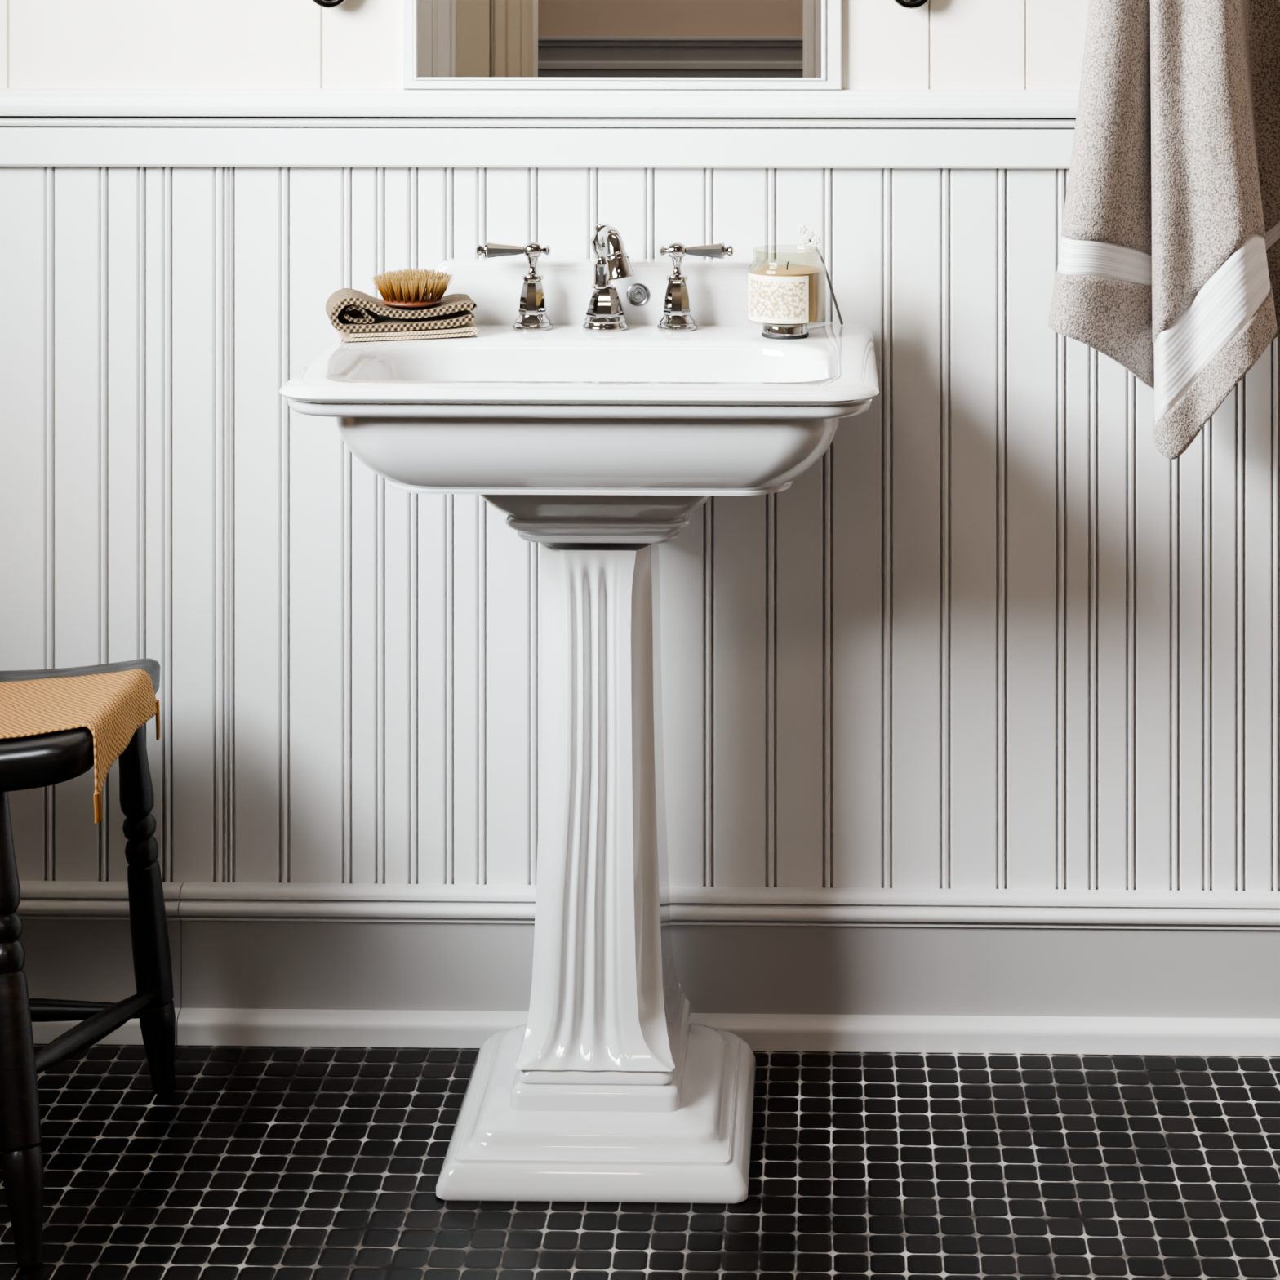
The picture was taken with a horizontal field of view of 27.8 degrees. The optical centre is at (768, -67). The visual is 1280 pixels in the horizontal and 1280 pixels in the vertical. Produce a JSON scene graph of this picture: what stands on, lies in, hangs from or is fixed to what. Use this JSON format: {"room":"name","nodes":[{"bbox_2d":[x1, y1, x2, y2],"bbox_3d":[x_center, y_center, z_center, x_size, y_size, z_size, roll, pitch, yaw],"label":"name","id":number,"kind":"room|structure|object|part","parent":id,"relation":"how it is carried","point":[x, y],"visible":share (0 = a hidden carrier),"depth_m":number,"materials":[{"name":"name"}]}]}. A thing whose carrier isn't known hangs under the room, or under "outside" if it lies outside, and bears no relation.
{"room":"bathroom","nodes":[
{"label":"bathroom","id":0,"kind":"room"},
{"bbox_2d":[0,0,1279,891],"bbox_3d":[-0.265,0.005,3.191,2.750,2.430,0.102,0,0,1],"label":"wall","id":1,"kind":"structure","parent":0,"point":[995,636],"depth_m":3.14,"materials":[{"name":"white paint"}]},
{"bbox_2d":[312,0,346,8],"bbox_3d":[-0.531,0.063,3.131,0.054,0.054,0.034,0,0,1],"label":"wall hook","id":2,"kind":"object","parent":1,"relation":"attached to","point":[324,3],"visible":1,"depth_m":3.12,"materials":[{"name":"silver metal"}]},
{"bbox_2d":[0,88,1079,168],"bbox_3d":[-0.267,0.236,3.126,2.750,0.095,0.032,0,0,1],"label":"trim","id":3,"kind":"structure","parent":1,"relation":"attached to","point":[344,127],"depth_m":3.12,"materials":[{"name":"white paint"}]},
{"bbox_2d":[434,257,791,324],"bbox_3d":[-0.185,0.442,3.113,0.437,0.096,0.035,0,0,1],"label":"backsplash","id":4,"kind":"structure","parent":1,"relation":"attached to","point":[717,288],"depth_m":3.10,"materials":[{"name":"white ceramic"}]},
{"bbox_2d":[402,0,841,89],"bbox_3d":[-0.178,-0.202,3.133,0.533,0.780,0.014,0,0,1],"label":"wall mirror","id":5,"kind":"object","parent":1,"relation":"attached to","point":[447,44],"visible":1,"depth_m":3.13,"materials":[{"name":"white mirror"}]},
{"bbox_2d":[15,880,1279,1056],"bbox_3d":[-0.267,1.248,3.123,2.750,0.183,0.037,0,0,1],"label":"baseboard","id":6,"kind":"structure","parent":1,"relation":"attached to","point":[275,964],"depth_m":3.12,"materials":[{"name":"white paint"}]},
{"bbox_2d":[893,0,928,8],"bbox_3d":[0.172,0.063,3.115,0.054,0.054,0.034,0,0,1],"label":"wall hook","id":7,"kind":"object","parent":1,"relation":"attached to","point":[909,4],"visible":1,"depth_m":3.10,"materials":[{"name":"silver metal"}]},
{"bbox_3d":[0.450,-0.169,3.041,0.044,0.044,0.169,0,0,1],"label":"peg","id":8,"kind":"object","parent":1,"relation":"attached to","visible":0},
{"bbox_2d":[1048,0,1279,459],"bbox_3d":[0.498,0.210,3.003,0.345,0.780,0.121,0,0,1],"label":"hanging towel","id":9,"kind":"object","parent":8,"relation":"hanging from","point":[1168,268],"visible":1,"depth_m":2.97,"materials":[{"name":"beige fabric"}]},
{"bbox_2d":[0,1044,1279,1279],"bbox_3d":[-0.329,1.380,0.453,3.050,0.080,5.620,0,0,1],"label":"floor","id":10,"kind":"structure","parent":0,"point":[260,1162],"depth_m":2.79,"materials":[{"name":"black tile"}]},
{"bbox_2d":[0,657,175,1267],"bbox_3d":[-0.934,1.094,2.814,0.484,0.500,0.438,0,0,1],"label":"wooden stool","id":11,"kind":"object","parent":10,"relation":"on","point":[42,760],"visible":0.93,"depth_m":2.73,"materials":[{"name":"black wood"}]},
{"bbox_3d":[-0.783,1.119,2.674,0.042,0.451,0.187,0,0,-29],"label":"leg","id":12,"kind":"part","parent":11,"relation":"part of","materials":[{"name":"black wood"}]},
{"bbox_2d":[0,668,159,823],"bbox_3d":[-0.890,0.885,2.839,0.387,0.094,0.267,0,0,1],"label":"cloth","id":13,"kind":"object","parent":11,"relation":"on","point":[113,706],"visible":1,"depth_m":2.84,"materials":[{"name":"brown fabric"}]},
{"bbox_3d":[-0.932,0.876,2.869,0.442,0.064,0.329,0,0,1],"label":"seat","id":14,"kind":"part","parent":11,"relation":"part of","materials":[{"name":"black wood"}]},
{"bbox_3d":[-0.721,1.114,2.989,0.067,0.455,0.042,0,0,-13],"label":"leg","id":15,"kind":"part","parent":11,"relation":"part of","materials":[{"name":"black wood"}]},
{"bbox_2d":[279,257,879,1203],"bbox_3d":[-0.195,0.867,2.894,0.630,0.946,0.472,0,0,1],"label":"pedestal sink","id":16,"kind":"object","parent":10,"relation":"on","point":[597,449],"visible":0.98,"depth_m":2.83,"materials":[{"name":"white ceramic"}]},
{"bbox_2d":[335,321,479,341],"bbox_3d":[-0.422,0.462,3.016,0.159,0.011,0.086,0,0,-14],"label":"cloth","id":17,"kind":"object","parent":16,"relation":"on","point":[470,328],"visible":0.65,"depth_m":2.98,"materials":[{"name":"white fabric"}]},
{"bbox_2d":[325,288,476,332],"bbox_3d":[-0.429,0.437,3.016,0.168,0.041,0.082,0,0,-14],"label":"cloth","id":18,"kind":"object","parent":17,"relation":"on","point":[348,309],"visible":0.98,"depth_m":2.98,"materials":[{"name":"beige fabric"}]},
{"bbox_2d":[369,267,453,306],"bbox_3d":[-0.415,0.412,3.011,0.097,0.040,0.097,0,0,-16],"label":"scrub brush","id":19,"kind":"object","parent":18,"relation":"on","point":[406,288],"visible":1,"depth_m":2.99,"materials":[{"name":"brown wood"}]},
{"bbox_2d":[475,241,552,331],"bbox_3d":[-0.301,0.417,3.065,0.092,0.102,0.048,0,0,1],"label":"tap","id":20,"kind":"object","parent":16,"relation":"on","point":[532,317],"visible":1,"depth_m":3.06,"materials":[{"name":"silver metal"}]},
{"bbox_3d":[-0.311,0.375,3.065,0.044,0.018,0.018,0,0,1],"label":"lever","id":21,"kind":"part","parent":20,"relation":"part of","materials":[{"name":"silver metal"}]},
{"bbox_2d":[279,321,879,495],"bbox_3d":[-0.195,0.532,2.890,0.630,0.127,0.464,0,0,1],"label":"basin","id":22,"kind":"object","parent":16,"relation":"in","point":[715,408],"depth_m":2.71,"materials":[{"name":"white ceramic"}]},
{"bbox_2d":[582,223,635,332],"bbox_3d":[-0.188,0.405,3.031,0.054,0.126,0.118,0,0,-9],"label":"faucet spout","id":23,"kind":"object","parent":16,"relation":"on","point":[605,313],"visible":1,"depth_m":3.04,"materials":[{"name":"silver metal"}]},
{"bbox_3d":[-0.193,0.435,3.062,0.044,0.035,0.044,0,0,1],"label":"spout","id":24,"kind":"part","parent":23,"relation":"part of","materials":[{"name":"silver metal"}]},
{"bbox_3d":[-0.193,0.460,3.062,0.054,0.016,0.054,0,0,1],"label":"spout","id":25,"kind":"part","parent":23,"relation":"part of","materials":[{"name":"silver metal"}]},
{"bbox_3d":[-0.187,0.361,3.023,0.024,0.038,0.085,0,0,-20],"label":"spout arm","id":26,"kind":"part","parent":23,"relation":"part of","materials":[{"name":"silver metal"}]},
{"bbox_2d":[605,251,635,281],"bbox_3d":[-0.172,0.385,2.991,0.034,0.036,0.033,0,0,1],"label":"outlet","id":27,"kind":"object","parent":23,"relation":"attached to","point":[619,266],"depth_m":2.98,"materials":[{"name":"silver metal"}]},
{"bbox_2d":[657,242,733,332],"bbox_3d":[-0.086,0.417,3.060,0.092,0.102,0.048,0,0,1],"label":"tap","id":28,"kind":"object","parent":16,"relation":"on","point":[677,317],"visible":1,"depth_m":3.05,"materials":[{"name":"silver metal"}]},
{"bbox_3d":[-0.076,0.375,3.060,0.044,0.018,0.018,0,0,1],"label":"lever","id":29,"kind":"part","parent":28,"relation":"part of","materials":[{"name":"silver metal"}]},
{"bbox_2d":[761,322,808,339],"bbox_3d":[0.019,0.460,3.007,0.055,0.016,0.055,0,0,1],"label":"candle stand","id":30,"kind":"object","parent":16,"relation":"on","point":[771,331],"visible":0.93,"depth_m":2.98,"materials":[{"name":"silver metal"}]},
{"bbox_2d":[748,261,823,324],"bbox_3d":[0.022,0.409,3.007,0.091,0.085,0.092,0,0,1],"label":"candle jar","id":31,"kind":"object","parent":30,"relation":"on","point":[784,294],"visible":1,"depth_m":2.97,"materials":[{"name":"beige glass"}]},
{"bbox_2d":[798,224,843,324],"bbox_3d":[0.067,0.405,3.062,0.070,0.124,0.018,0,0,-40],"label":"flower sprig","id":32,"kind":"object","parent":16,"relation":"on","point":[806,238],"visible":1,"depth_m":3.04,"materials":[{"name":"grey plant"}]},
{"bbox_3d":[0.070,0.414,3.066,0.010,0.107,0.060,0,0,44],"label":"stem","id":33,"kind":"part","parent":32,"relation":"part of","materials":[{"name":"grey"}]},
{"bbox_2d":[748,272,808,324],"bbox_3d":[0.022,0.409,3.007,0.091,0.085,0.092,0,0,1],"label":"label","id":34,"kind":"object","parent":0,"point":[782,298],"depth_m":2.96,"materials":[{"name":"white paper"}]}
]}

